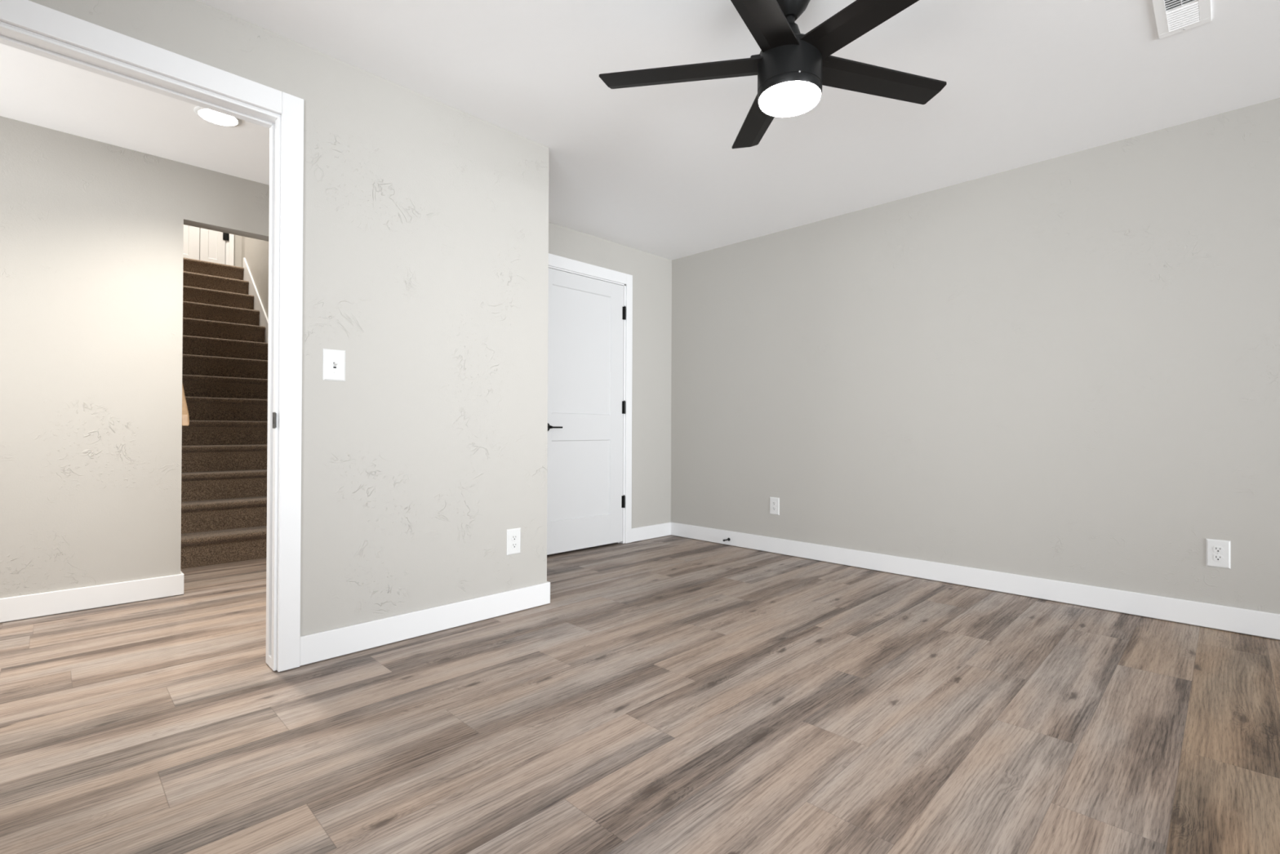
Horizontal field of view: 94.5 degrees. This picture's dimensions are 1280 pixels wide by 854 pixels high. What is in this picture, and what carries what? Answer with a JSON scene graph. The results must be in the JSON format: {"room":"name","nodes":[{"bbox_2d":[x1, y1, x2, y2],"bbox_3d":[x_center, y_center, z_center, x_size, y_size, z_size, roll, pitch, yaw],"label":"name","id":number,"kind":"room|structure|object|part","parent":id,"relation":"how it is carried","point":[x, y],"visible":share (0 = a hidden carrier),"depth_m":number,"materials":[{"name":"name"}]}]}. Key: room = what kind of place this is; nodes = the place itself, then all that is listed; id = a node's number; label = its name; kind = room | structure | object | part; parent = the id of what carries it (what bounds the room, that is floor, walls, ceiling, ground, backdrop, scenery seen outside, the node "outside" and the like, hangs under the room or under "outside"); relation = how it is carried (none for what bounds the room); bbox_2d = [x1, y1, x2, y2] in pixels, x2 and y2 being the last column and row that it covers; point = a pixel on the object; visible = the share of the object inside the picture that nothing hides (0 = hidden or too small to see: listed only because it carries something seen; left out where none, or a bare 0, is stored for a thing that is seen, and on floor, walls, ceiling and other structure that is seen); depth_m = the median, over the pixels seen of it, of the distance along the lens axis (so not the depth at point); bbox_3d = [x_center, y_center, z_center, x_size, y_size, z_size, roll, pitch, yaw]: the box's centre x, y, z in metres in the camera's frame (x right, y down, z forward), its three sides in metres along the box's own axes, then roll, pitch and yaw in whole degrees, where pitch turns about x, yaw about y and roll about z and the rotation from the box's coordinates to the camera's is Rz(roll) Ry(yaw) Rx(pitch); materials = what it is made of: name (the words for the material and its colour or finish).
{"room":"empty bedroom","nodes":[
{"label":"empty bedroom","id":0,"kind":"room"},
{"bbox_2d":[0,115,269,622],"bbox_3d":[-3.119,-0.468,2.823,0.112,2.800,4.192,0,0,45],"label":"wall","id":1,"kind":"structure","parent":0,"point":[91,231],"depth_m":3.05,"materials":[{"name":"beige paint"}]},
{"bbox_2d":[0,573,184,622],"bbox_3d":[-3.121,0.871,2.730,0.014,0.113,4.074,0,0,45],"label":"baseboard","id":2,"kind":"structure","parent":1,"relation":"attached to","point":[35,605],"depth_m":3.02,"materials":[{"name":"white paint"}]},
{"bbox_2d":[199,227,241,266],"bbox_3d":[-5.553,-2.921,7.166,0.120,2.571,1.455,0,0,45],"label":"wall","id":3,"kind":"structure","parent":0,"point":[237,239],"depth_m":7.52,"materials":[{"name":"beige paint"}]},
{"bbox_2d":[182,224,199,260],"bbox_3d":[-5.646,-2.863,6.967,0.030,2.028,0.744,0,0,45],"label":"door","id":4,"kind":"structure","parent":3,"relation":"in","point":[191,233],"depth_m":7.16,"materials":[{"name":"white paint"}]},
{"bbox_2d":[200,227,228,264],"bbox_3d":[-5.268,-2.859,7.332,0.050,2.028,0.290,0,0,45],"label":"door","id":5,"kind":"structure","parent":3,"relation":"in","point":[212,243],"depth_m":7.32,"materials":[{"name":"white paint"}]},
{"bbox_2d":[225,233,234,266],"bbox_3d":[-5.530,-2.907,7.080,0.034,2.138,1.127,0,0,45],"label":"trim","id":6,"kind":"structure","parent":3,"relation":"attached to","point":[229,245],"depth_m":7.43,"materials":[{"name":"white paint"}]},
{"bbox_2d":[241,235,244,267],"bbox_3d":[-4.731,-2.917,7.289,0.870,2.571,0.120,0,0,45],"label":"wall","id":7,"kind":"structure","parent":0,"point":[242,237],"depth_m":7.50,"materials":[{"name":"beige paint"}]},
{"bbox_2d":[244,236,268,319],"bbox_3d":[-3.181,-1.630,5.535,3.802,5.150,0.120,0,0,45],"label":"wall","id":8,"kind":"structure","parent":0,"point":[256,251],"depth_m":6.34,"materials":[{"name":"beige paint"}]},
{"bbox_2d":[28,0,548,635],"bbox_3d":[-2.014,-0.289,1.721,0.118,2.440,4.192,0,0,45],"label":"wall","id":9,"kind":"structure","parent":0,"point":[425,220],"depth_m":2.62,"materials":[{"name":"beige paint"}]},
{"bbox_2d":[0,0,303,671],"bbox_3d":[-1.862,-0.179,1.874,0.154,2.216,1.384,0,0,45],"label":"trim","id":10,"kind":"structure","parent":9,"relation":"attached to","point":[26,25],"depth_m":2.27,"materials":[{"name":"white paint"}]},
{"bbox_3d":[-1.404,-0.025,2.272,0.043,0.062,0.004,0,0,45],"label":"strike plate","id":11,"kind":"part","parent":10,"relation":"part of","materials":[{"name":"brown metal"}]},
{"bbox_2d":[322,348,346,381],"bbox_3d":[-1.237,-0.251,2.401,0.023,0.127,0.086,0,0,45],"label":"light switch","id":12,"kind":"object","parent":9,"relation":"attached to","point":[334,360],"visible":1,"depth_m":2.40,"materials":[{"name":"white plastic"}]},
{"bbox_2d":[300,582,550,665],"bbox_3d":[-0.907,0.880,2.738,0.014,0.113,1.202,0,0,45],"label":"baseboard","id":13,"kind":"structure","parent":9,"relation":"attached to","point":[327,644],"depth_m":2.63,"materials":[{"name":"white paint"}]},
{"bbox_2d":[506,527,520,555],"bbox_3d":[-0.641,0.583,3.010,0.008,0.131,0.083,0,0,45],"label":"wall outlet","id":14,"kind":"object","parent":9,"relation":"attached to","point":[513,535],"visible":1,"depth_m":3.00,"materials":[{"name":"white plastic"}]},
{"bbox_2d":[511,542,517,548],"bbox_3d":[-0.639,0.603,3.008,0.004,0.028,0.034,0,0,45],"label":"receptacle","id":15,"kind":"object","parent":14,"relation":"attached to","point":[513,545],"depth_m":3.01,"materials":[{"name":"white plastic"}]},
{"bbox_2d":[511,534,517,540],"bbox_3d":[-0.639,0.563,3.008,0.004,0.028,0.034,0,0,45],"label":"receptacle","id":16,"kind":"object","parent":14,"relation":"attached to","point":[513,537],"depth_m":3.01,"materials":[{"name":"white plastic"}]},
{"bbox_2d":[548,222,671,543],"bbox_3d":[-0.479,-0.268,4.578,0.120,2.440,2.023,0,0,45],"label":"wall","id":17,"kind":"structure","parent":0,"point":[651,274],"depth_m":5.03,"materials":[{"name":"beige paint"}]},
{"bbox_2d":[546,267,626,555],"bbox_3d":[-0.425,-0.113,4.532,0.096,2.088,0.860,0,0,45],"label":"door","id":18,"kind":"structure","parent":17,"relation":"in","point":[586,500],"depth_m":4.55,"materials":[{"name":"white paint"}]},
{"bbox_2d":[548,253,632,543],"bbox_3d":[-0.474,-0.154,4.570,0.138,2.206,1.022,0,0,45],"label":"trim","id":19,"kind":"structure","parent":17,"relation":"attached to","point":[555,262],"depth_m":4.84,"materials":[{"name":"white paint"}]},
{"bbox_2d":[631,521,671,542],"bbox_3d":[-0.431,0.891,4.530,0.014,0.113,2.009,0,0,45],"label":"baseboard","id":20,"kind":"structure","parent":17,"relation":"attached to","point":[645,532],"depth_m":5.05,"materials":[{"name":"white paint"}]},
{"bbox_2d":[0,534,1279,853],"bbox_3d":[0.318,0.936,0.814,9.300,0.001,6.415,0,0,45],"label":"floor","id":21,"kind":"structure","parent":0,"point":[670,694],"depth_m":1.88,"materials":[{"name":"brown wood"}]},
{"bbox_2d":[180,257,268,568],"bbox_3d":[-4.098,-0.506,5.597,4.146,2.892,1.070,0,0,45],"label":"staircase","id":22,"kind":"structure","parent":21,"relation":"on","point":[225,322],"depth_m":5.02,"materials":[{"name":"brown carpet"}]},
{"bbox_2d":[0,0,1279,260],"bbox_3d":[0.583,-1.540,0.573,8.620,0.127,6.455,0,0,45],"label":"ceiling","id":23,"kind":"structure","parent":0,"point":[655,170],"depth_m":2.66,"materials":[{"name":"paint"}]},
{"bbox_2d":[194,106,241,126],"bbox_3d":[-2.002,-1.472,2.809,0.185,0.009,0.185,0,0,45],"label":"recessed light","id":24,"kind":"object","parent":23,"relation":"in","point":[208,115],"visible":0.71,"depth_m":2.81,"materials":[{"name":"white plastic"}]},
{"bbox_2d":[599,0,946,148],"bbox_3d":[0.514,-1.281,1.926,1.227,0.432,1.246,0,0,45],"label":"ceiling fan","id":25,"kind":"object","parent":23,"relation":"hanging from","point":[792,67],"visible":1,"depth_m":1.93,"materials":[{"name":"black metal"}]},
{"bbox_3d":[0.143,-1.223,2.052,0.568,0.051,0.120,0,0,15],"label":"blade","id":26,"kind":"part","parent":25,"relation":"part of","materials":[{"name":"black wood"}]},
{"bbox_3d":[0.475,-1.221,2.322,0.120,0.051,0.568,0,0,-3],"label":"blade","id":27,"kind":"part","parent":25,"relation":"part of","materials":[{"name":"black wood"}]},
{"bbox_3d":[0.297,-1.225,1.653,0.120,0.051,0.568,0,0,33],"label":"blade","id":28,"kind":"part","parent":25,"relation":"part of","materials":[{"name":"black wood"}]},
{"bbox_3d":[0.725,-1.223,1.676,0.120,0.051,0.568,0,0,-39],"label":"blade","id":29,"kind":"part","parent":25,"relation":"part of","materials":[{"name":"black wood"}]},
{"bbox_3d":[0.835,-1.220,2.090,0.568,0.051,0.120,0,0,-21],"label":"blade","id":30,"kind":"part","parent":25,"relation":"part of","materials":[{"name":"black wood"}]},
{"bbox_2d":[1151,0,1211,39],"bbox_3d":[1.912,-1.485,2.087,0.146,0.011,0.356,0,0,45],"label":"ceiling vent","id":31,"kind":"object","parent":23,"relation":"in","point":[1172,17],"visible":1,"depth_m":2.13,"materials":[{"name":"white metal"}]},
{"bbox_2d":[671,97,1279,639],"bbox_3d":[2.814,-0.263,2.810,8.620,2.440,0.120,0,0,45],"label":"wall","id":32,"kind":"structure","parent":0,"point":[1066,368],"depth_m":3.36,"materials":[{"name":"beige paint"}]},
{"bbox_2d":[769,497,779,515],"bbox_3d":[1.021,0.601,4.497,0.083,0.131,0.008,0,0,45],"label":"wall outlet","id":33,"kind":"object","parent":32,"relation":"attached to","point":[774,501],"visible":1,"depth_m":4.49,"materials":[{"name":"white plastic"}]},
{"bbox_2d":[671,522,1279,639],"bbox_3d":[3.004,0.896,2.515,7.696,0.113,0.014,0,0,45],"label":"baseboard","id":34,"kind":"structure","parent":32,"relation":"attached to","point":[1252,622],"depth_m":3.34,"materials":[{"name":"white paint"}]},
{"bbox_2d":[1205,538,1230,568],"bbox_3d":[2.731,0.598,2.794,0.083,0.131,0.008,0,0,45],"label":"wall outlet","id":35,"kind":"object","parent":32,"relation":"attached to","point":[1217,551],"visible":1,"depth_m":2.79,"materials":[{"name":"white plastic"}]},
{"bbox_2d":[1213,554,1222,560],"bbox_3d":[2.729,0.618,2.792,0.034,0.028,0.004,0,0,45],"label":"receptacle","id":36,"kind":"object","parent":35,"relation":"attached to","point":[1215,557],"depth_m":2.79,"materials":[{"name":"white plastic"}]},
{"bbox_2d":[1213,546,1222,552],"bbox_3d":[2.730,0.579,2.793,0.034,0.028,0.004,0,0,45],"label":"receptacle","id":37,"kind":"object","parent":35,"relation":"attached to","point":[1215,548],"depth_m":2.79,"materials":[{"name":"white plastic"}]},
{"bbox_3d":[-4.332,-1.637,4.995,4.672,5.150,0.120,0,0,45],"label":"wall","id":38,"kind":"structure","parent":0,"visible":0},
{"bbox_2d":[182,382,189,426],"bbox_3d":[-3.779,-1.224,4.584,2.897,2.435,0.084,0,0,45],"label":"handrail","id":39,"kind":"object","parent":38,"relation":"attached to","point":[185,416],"visible":0.04,"depth_m":3.60,"materials":[{"name":"brown wood"}]}
]}

